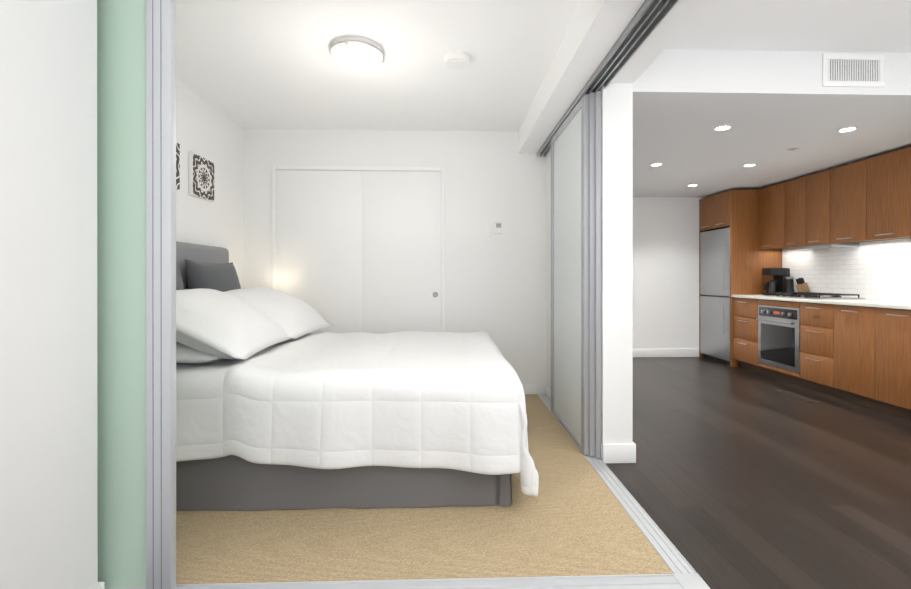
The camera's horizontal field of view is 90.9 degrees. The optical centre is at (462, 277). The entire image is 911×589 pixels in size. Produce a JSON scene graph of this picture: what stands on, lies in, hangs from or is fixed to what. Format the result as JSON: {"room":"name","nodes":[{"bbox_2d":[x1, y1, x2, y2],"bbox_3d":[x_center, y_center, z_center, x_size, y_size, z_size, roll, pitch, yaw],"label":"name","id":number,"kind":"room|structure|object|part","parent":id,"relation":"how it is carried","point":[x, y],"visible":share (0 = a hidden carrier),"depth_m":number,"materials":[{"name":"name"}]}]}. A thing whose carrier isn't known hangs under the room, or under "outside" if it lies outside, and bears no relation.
{"room":"studio apartment","nodes":[
{"label":"studio apartment","id":0,"kind":"room"},
{"bbox_2d":[0,0,97,588],"bbox_3d":[-1.187,-0.130,-1.307,0.140,2.500,5.570,0,0,-2],"label":"wall","id":1,"kind":"structure","parent":0,"point":[48,294],"depth_m":1.30,"materials":[{"name":"white paint"}]},
{"bbox_2d":[93,582,104,588],"bbox_3d":[-1.180,1.067,-1.298,0.154,0.105,5.584,0,0,-2],"label":"baseboard","id":2,"kind":"structure","parent":1,"relation":"attached to","point":[100,585],"depth_m":1.48,"materials":[{"name":"white paint"}]},
{"bbox_2d":[176,79,243,288],"bbox_3d":[-2.049,-0.135,2.868,0.120,2.500,2.830,0,0,-2],"label":"wall","id":3,"kind":"structure","parent":0,"point":[205,129],"depth_m":3.61,"materials":[{"name":"white paint"}]},
{"bbox_2d":[176,142,179,189],"bbox_3d":[-1.974,-0.770,2.965,0.032,0.320,0.300,0,0,-2],"label":"picture frame","id":4,"kind":"object","parent":3,"relation":"attached to","point":[177,166],"visible":0.1,"depth_m":3.10,"materials":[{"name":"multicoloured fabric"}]},
{"bbox_2d":[189,152,213,201],"bbox_3d":[-1.989,-0.760,3.425,0.032,0.310,0.300,0,0,-2],"label":"picture frame","id":5,"kind":"object","parent":3,"relation":"attached to","point":[201,177],"visible":1,"depth_m":3.39,"materials":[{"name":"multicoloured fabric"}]},
{"bbox_2d":[244,128,546,394],"bbox_3d":[-0.617,-0.136,4.269,2.830,2.500,0.120,0,0,-2],"label":"wall","id":6,"kind":"structure","parent":0,"point":[496,287],"depth_m":4.23,"materials":[{"name":"white paint"}]},
{"bbox_2d":[272,166,444,333],"bbox_3d":[-0.965,0.039,4.185,1.600,2.150,0.024,0,0,-2],"label":"closet door","id":7,"kind":"structure","parent":6,"relation":"in","point":[358,249],"depth_m":4.19,"materials":[{"name":"white paint"}]},
{"bbox_2d":[495,222,501,233],"bbox_3d":[0.339,-0.471,4.226,0.070,0.110,0.023,0,0,-2],"label":"light switch","id":8,"kind":"object","parent":6,"relation":"attached to","point":[498,227],"visible":1,"depth_m":4.22,"materials":[{"name":"white plastic"}]},
{"bbox_2d":[522,384,536,393],"bbox_3d":[-0.664,1.062,4.201,2.732,0.105,0.017,0,0,-2],"label":"baseboard","id":9,"kind":"structure","parent":6,"relation":"attached to","point":[530,388],"depth_m":4.24,"materials":[{"name":"white paint"}]},
{"bbox_2d":[176,0,910,130],"bbox_3d":[1.107,-1.433,1.166,6.320,0.100,10.370,0,0,-2],"label":"ceiling","id":10,"kind":"structure","parent":0,"point":[265,64],"depth_m":2.69,"materials":[{"name":"white paint"}]},
{"bbox_2d":[329,37,384,70],"bbox_3d":[-0.640,-1.335,2.726,0.326,0.099,0.327,0,0,-2],"label":"ceiling lamp","id":11,"kind":"object","parent":10,"relation":"attached to","point":[357,54],"visible":1,"depth_m":2.64,"materials":[{"name":"white plastic"}]},
{"bbox_2d":[444,51,470,69],"bbox_3d":[-0.032,-1.363,2.825,0.170,0.044,0.170,0,0,-2],"label":"smoke detector","id":12,"kind":"object","parent":10,"relation":"attached to","point":[457,60],"visible":1,"depth_m":2.78,"materials":[{"name":"white plastic"}]},
{"bbox_2d":[518,48,585,153],"bbox_3d":[0.688,-1.280,3.474,0.270,0.210,1.550,0,0,-2],"label":"header beam","id":13,"kind":"structure","parent":0,"point":[553,100],"depth_m":3.23,"materials":[{"name":"white paint"}]},
{"bbox_2d":[547,83,632,459],"bbox_3d":[0.882,-0.136,4.466,0.180,2.500,3.520,0,0,-2],"label":"wall","id":14,"kind":"structure","parent":0,"point":[617,272],"depth_m":2.71,"materials":[{"name":"white paint"}]},
{"bbox_2d":[546,384,601,457],"bbox_3d":[0.817,1.054,3.483,0.012,0.088,1.516,0,0,-2],"label":"baseboard","id":15,"kind":"structure","parent":14,"relation":"attached to","point":[548,390],"depth_m":4.08,"materials":[{"name":"white paint"}]},
{"bbox_2d":[612,441,635,462],"bbox_3d":[0.980,1.056,4.463,0.016,0.115,3.536,0,0,-2],"label":"baseboard","id":16,"kind":"structure","parent":14,"relation":"attached to","point":[628,450],"depth_m":2.69,"materials":[{"name":"white paint"}]},
{"bbox_2d":[559,0,710,82],"bbox_3d":[0.821,-1.279,2.112,0.450,0.210,1.180,0,0,-2],"label":"header beam","id":17,"kind":"structure","parent":0,"point":[595,30],"depth_m":2.22,"materials":[{"name":"white paint"}]},
{"bbox_2d":[633,197,705,356],"bbox_3d":[2.509,-0.138,6.339,3.190,2.500,0.120,0,0,-2],"label":"wall","id":18,"kind":"structure","parent":0,"point":[665,272],"depth_m":6.29,"materials":[{"name":"white paint"}]},
{"bbox_2d":[633,349,697,356],"bbox_3d":[2.124,1.054,6.259,2.364,0.115,0.019,0,0,-2],"label":"baseboard","id":19,"kind":"structure","parent":18,"relation":"attached to","point":[636,352],"depth_m":6.27,"materials":[{"name":"white paint"}]},
{"bbox_2d":[699,196,710,230],"bbox_3d":[3.656,-0.878,6.124,0.650,0.440,0.329,0,0,-2],"label":"upper cabinet","id":20,"kind":"object","parent":18,"relation":"attached to","point":[705,203],"depth_m":6.15,"materials":[{"name":"brown wood"}]},
{"bbox_2d":[711,190,754,230],"bbox_3d":[3.667,-0.878,5.795,0.650,0.440,0.330,0,0,-2],"label":"upper cabinet","id":21,"kind":"object","parent":0,"relation":"attached to","point":[731,208],"depth_m":5.59,"materials":[{"name":"brown wood"}]},
{"bbox_2d":[605,357,910,588],"bbox_3d":[0.957,1.157,1.479,8.200,0.080,11.000,0,0,-2],"label":"floor","id":22,"kind":"structure","parent":0,"point":[736,478],"depth_m":2.49,"materials":[{"name":"brown wood"}]},
{"bbox_2d":[176,394,672,583],"bbox_3d":[-0.622,1.109,2.919,2.735,0.012,2.580,0,0,-2],"label":"floor carpet","id":23,"kind":"object","parent":22,"relation":"on","point":[572,518],"visible":0.5,"depth_m":1.90,"materials":[{"name":"carpet"}]},
{"bbox_2d":[176,241,538,510],"bbox_3d":[-0.823,0.429,2.919,2.310,1.348,1.779,0,0,-2],"label":"bed","id":24,"kind":"object","parent":23,"relation":"on","point":[279,405],"visible":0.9,"depth_m":2.12,"materials":[{"name":"grey fabric"}]},
{"bbox_3d":[-1.931,0.410,2.890,0.093,1.310,1.615,0,0,-2],"label":"headboard","id":25,"kind":"part","parent":24,"relation":"part of","materials":[{"name":"grey fabric"}]},
{"bbox_2d":[176,331,538,496],"bbox_3d":[-0.737,0.715,2.921,2.155,0.606,1.786,0,0,-2],"label":"duvet","id":26,"kind":"object","parent":24,"relation":"on","point":[325,412],"depth_m":2.11,"materials":[{"name":"white fabric"}]},
{"bbox_2d":[176,562,709,588],"bbox_3d":[-0.524,1.109,1.584,2.814,0.015,0.105,0,0,-2],"label":"track rail","id":27,"kind":"object","parent":22,"relation":"on","point":[685,575],"depth_m":1.62,"materials":[{"name":"silver metal"}]},
{"bbox_2d":[538,394,687,561],"bbox_3d":[0.790,1.108,2.966,0.100,0.015,2.544,0,0,-2],"label":"track rail","id":28,"kind":"object","parent":22,"relation":"on","point":[659,541],"depth_m":2.12,"materials":[{"name":"silver metal"}]},
{"bbox_2d":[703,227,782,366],"bbox_3d":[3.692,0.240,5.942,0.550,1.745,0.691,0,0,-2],"label":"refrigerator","id":29,"kind":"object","parent":22,"relation":"on","point":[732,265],"depth_m":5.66,"materials":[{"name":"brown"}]},
{"bbox_2d":[699,190,781,366],"bbox_3d":[3.638,0.007,5.952,0.698,2.210,0.716,0,0,-2],"label":"tall cabinet","id":30,"kind":"object","parent":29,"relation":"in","point":[731,261],"depth_m":5.67,"materials":[{"name":"brown wood"}]},
{"bbox_2d":[731,299,754,371],"bbox_3d":[3.686,0.678,5.366,0.638,0.870,0.462,0,0,-2],"label":"base cabinet","id":31,"kind":"object","parent":22,"relation":"on","point":[742,310],"depth_m":5.40,"materials":[{"name":"brown wood"}]},
{"bbox_2d":[755,299,794,383],"bbox_3d":[3.703,0.678,4.842,0.638,0.870,0.587,0,0,-2],"label":"base cabinet","id":32,"kind":"object","parent":22,"relation":"on","point":[774,319],"depth_m":4.86,"materials":[{"name":"brown"}]},
{"bbox_2d":[756,305,800,372],"bbox_3d":[3.599,0.641,4.838,0.526,0.655,0.600,0,0,-2],"label":"oven","id":33,"kind":"object","parent":32,"relation":"in","point":[778,327],"depth_m":4.79,"materials":[{"name":"silver metal"}]},
{"bbox_2d":[731,295,910,310],"bbox_3d":[3.718,0.263,4.234,0.655,0.098,2.725,0,0,-2],"label":"countertop","id":34,"kind":"structure","parent":32,"relation":"on","point":[899,304],"depth_m":4.21,"materials":[{"name":"white stone"}]},
{"bbox_2d":[765,292,864,298],"bbox_3d":[3.709,0.190,4.766,0.510,0.048,0.700,0,0,-2],"label":"cooktop","id":35,"kind":"object","parent":34,"relation":"in","point":[799,295],"depth_m":4.60,"materials":[{"name":"black metal"}]},
{"bbox_2d":[782,238,910,300],"bbox_3d":[4.040,-0.071,4.246,0.017,0.570,2.720,0,0,-2],"label":"backsplash","id":36,"kind":"structure","parent":34,"relation":"on","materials":[{"name":"tile"}]},
{"bbox_2d":[778,391,821,402],"bbox_3d":[3.147,1.112,4.204,0.110,0.004,0.410,0,0,-2],"label":"plank","id":37,"kind":"object","parent":22,"relation":"in","point":[798,396],"visible":1,"depth_m":4.17,"materials":[{"name":"brown wood"}]},
{"bbox_2d":[795,303,830,394],"bbox_3d":[3.718,0.679,4.342,0.638,0.870,0.412,0,0,-2],"label":"base cabinet","id":38,"kind":"object","parent":22,"relation":"on","point":[812,320],"depth_m":4.36,"materials":[{"name":"brown wood"}]},
{"bbox_2d":[831,303,870,407],"bbox_3d":[3.731,0.679,3.937,0.638,0.870,0.399,0,0,-2],"label":"base cabinet","id":39,"kind":"object","parent":22,"relation":"on","point":[850,326],"depth_m":3.95,"materials":[{"name":"brown wood"}]},
{"bbox_2d":[871,307,910,419],"bbox_3d":[3.744,0.680,3.527,0.638,0.870,0.421,0,0,-2],"label":"base cabinet","id":40,"kind":"object","parent":22,"relation":"on","point":[890,328],"depth_m":3.60,"materials":[{"name":"brown wood"}]},
{"bbox_2d":[633,49,910,196],"bbox_3d":[2.506,-1.256,4.517,3.070,0.260,3.520,0,0,-2],"label":"ceiling","id":41,"kind":"structure","parent":0,"point":[770,107],"depth_m":3.19,"materials":[{"name":"white paint"}]},
{"bbox_2d":[650,163,662,166],"bbox_3d":[1.923,-1.122,4.448,0.118,0.014,0.118,0,0,-2],"label":"recessed light","id":42,"kind":"object","parent":41,"relation":"in","point":[656,164],"visible":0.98,"depth_m":4.45,"materials":[{"name":"white plastic"}]},
{"bbox_2d":[714,125,731,130],"bbox_3d":[1.948,-1.121,3.358,0.118,0.014,0.118,0,0,-2],"label":"recessed light","id":43,"kind":"object","parent":41,"relation":"in","point":[722,128],"visible":0.98,"depth_m":3.35,"materials":[{"name":"white plastic"}]},
{"bbox_2d":[742,163,755,166],"bbox_3d":[2.863,-1.122,4.478,0.118,0.014,0.118,0,0,-2],"label":"recessed light","id":44,"kind":"object","parent":41,"relation":"in","point":[749,165],"visible":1,"depth_m":4.48,"materials":[{"name":"white plastic"}]},
{"bbox_2d":[787,147,798,150],"bbox_3d":[2.881,-1.121,3.908,0.092,0.012,0.092,0,0,-2],"label":"sprinkler","id":45,"kind":"object","parent":41,"relation":"attached to","point":[792,148],"visible":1,"depth_m":3.89,"materials":[{"name":"grey metal"}]},
{"bbox_2d":[837,126,857,131],"bbox_3d":[2.907,-1.121,3.389,0.118,0.014,0.118,0,0,-2],"label":"recessed light","id":46,"kind":"object","parent":41,"relation":"in","point":[848,129],"visible":0.96,"depth_m":3.38,"materials":[{"name":"white plastic"}]},
{"bbox_2d":[822,53,884,86],"bbox_3d":[2.397,-1.270,2.747,0.390,0.200,0.009,0,0,-2],"label":"ceiling vent","id":47,"kind":"object","parent":41,"relation":"in","point":[853,70],"visible":1,"depth_m":2.75,"materials":[{"name":"white plastic"}]},
{"bbox_2d":[755,183,798,250],"bbox_3d":[3.845,-0.727,5.375,0.320,0.740,0.451,0,0,-2],"label":"upper cabinet","id":48,"kind":"object","parent":0,"relation":"attached to","point":[768,200],"depth_m":5.38,"materials":[{"name":"brown wood"}]},
{"bbox_2d":[783,177,802,246],"bbox_3d":[3.857,-0.727,4.997,0.320,0.740,0.305,0,0,-2],"label":"upper cabinet","id":49,"kind":"object","parent":0,"relation":"attached to","point":[793,189],"depth_m":5.01,"materials":[{"name":"brown wood"}]},
{"bbox_2d":[803,170,850,246],"bbox_3d":[3.866,-0.727,4.693,0.320,0.740,0.304,0,0,-2],"label":"upper cabinet","id":50,"kind":"object","parent":0,"relation":"attached to","point":[814,185],"depth_m":4.71,"materials":[{"name":"brown wood"}]},
{"bbox_2d":[827,160,898,242],"bbox_3d":[3.878,-0.726,4.340,0.320,0.740,0.401,0,0,-2],"label":"upper cabinet","id":51,"kind":"object","parent":0,"relation":"attached to","point":[844,183],"depth_m":4.35,"materials":[{"name":"brown wood"}]},
{"bbox_2d":[863,148,910,238],"bbox_3d":[3.890,-0.726,3.941,0.320,0.740,0.399,0,0,-2],"label":"upper cabinet","id":52,"kind":"object","parent":0,"relation":"attached to","point":[885,175],"depth_m":3.95,"materials":[{"name":"brown wood"}]},
{"bbox_2d":[907,147,910,234],"bbox_3d":[3.903,-0.725,3.531,0.320,0.740,0.421,0,0,-2],"label":"upper cabinet","id":53,"kind":"object","parent":0,"relation":"attached to","point":[908,148],"depth_m":3.75,"materials":[{"name":"brown wood"}]},
{"bbox_3d":[-0.668,-1.278,1.600,2.560,0.210,0.250,0,0,-2],"label":"header beam","id":54,"kind":"structure","parent":0,"visible":0},
{"bbox_2d":[537,0,677,156],"bbox_3d":[0.795,-1.157,2.965,0.111,0.034,2.554,0,0,-2],"label":"rail","id":55,"kind":"object","parent":54,"relation":"attached to","point":[648,17],"visible":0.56,"depth_m":2.21,"materials":[{"name":"silver metal"}]},
{"bbox_2d":[97,0,175,588],"bbox_3d":[-1.455,-0.018,1.528,0.923,2.234,0.033,0,0,-2],"label":"sliding panel","id":56,"kind":"object","parent":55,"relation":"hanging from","point":[136,294],"visible":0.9,"depth_m":1.53,"materials":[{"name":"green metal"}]},
{"bbox_2d":[551,94,588,454],"bbox_3d":[0.755,-0.020,3.232,0.033,2.234,0.920,0,0,-2],"label":"sliding panel","id":57,"kind":"object","parent":55,"relation":"hanging from","point":[570,274],"visible":1,"depth_m":3.11,"materials":[{"name":"white glass"}]},
{"bbox_2d":[589,92,594,456],"bbox_3d":[0.785,-0.020,3.208,0.033,2.234,0.920,0,0,-2],"label":"sliding panel","id":58,"kind":"object","parent":55,"relation":"hanging from","point":[591,274],"visible":0.29,"depth_m":2.75,"materials":[{"name":"silver metal"}]},
{"bbox_2d":[595,91,601,457],"bbox_3d":[0.815,-0.020,3.184,0.033,2.234,0.920,0,0,-2],"label":"sliding panel","id":59,"kind":"object","parent":55,"relation":"hanging from","point":[598,115],"visible":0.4,"depth_m":2.72,"materials":[{"name":"silver metal"}]}
]}

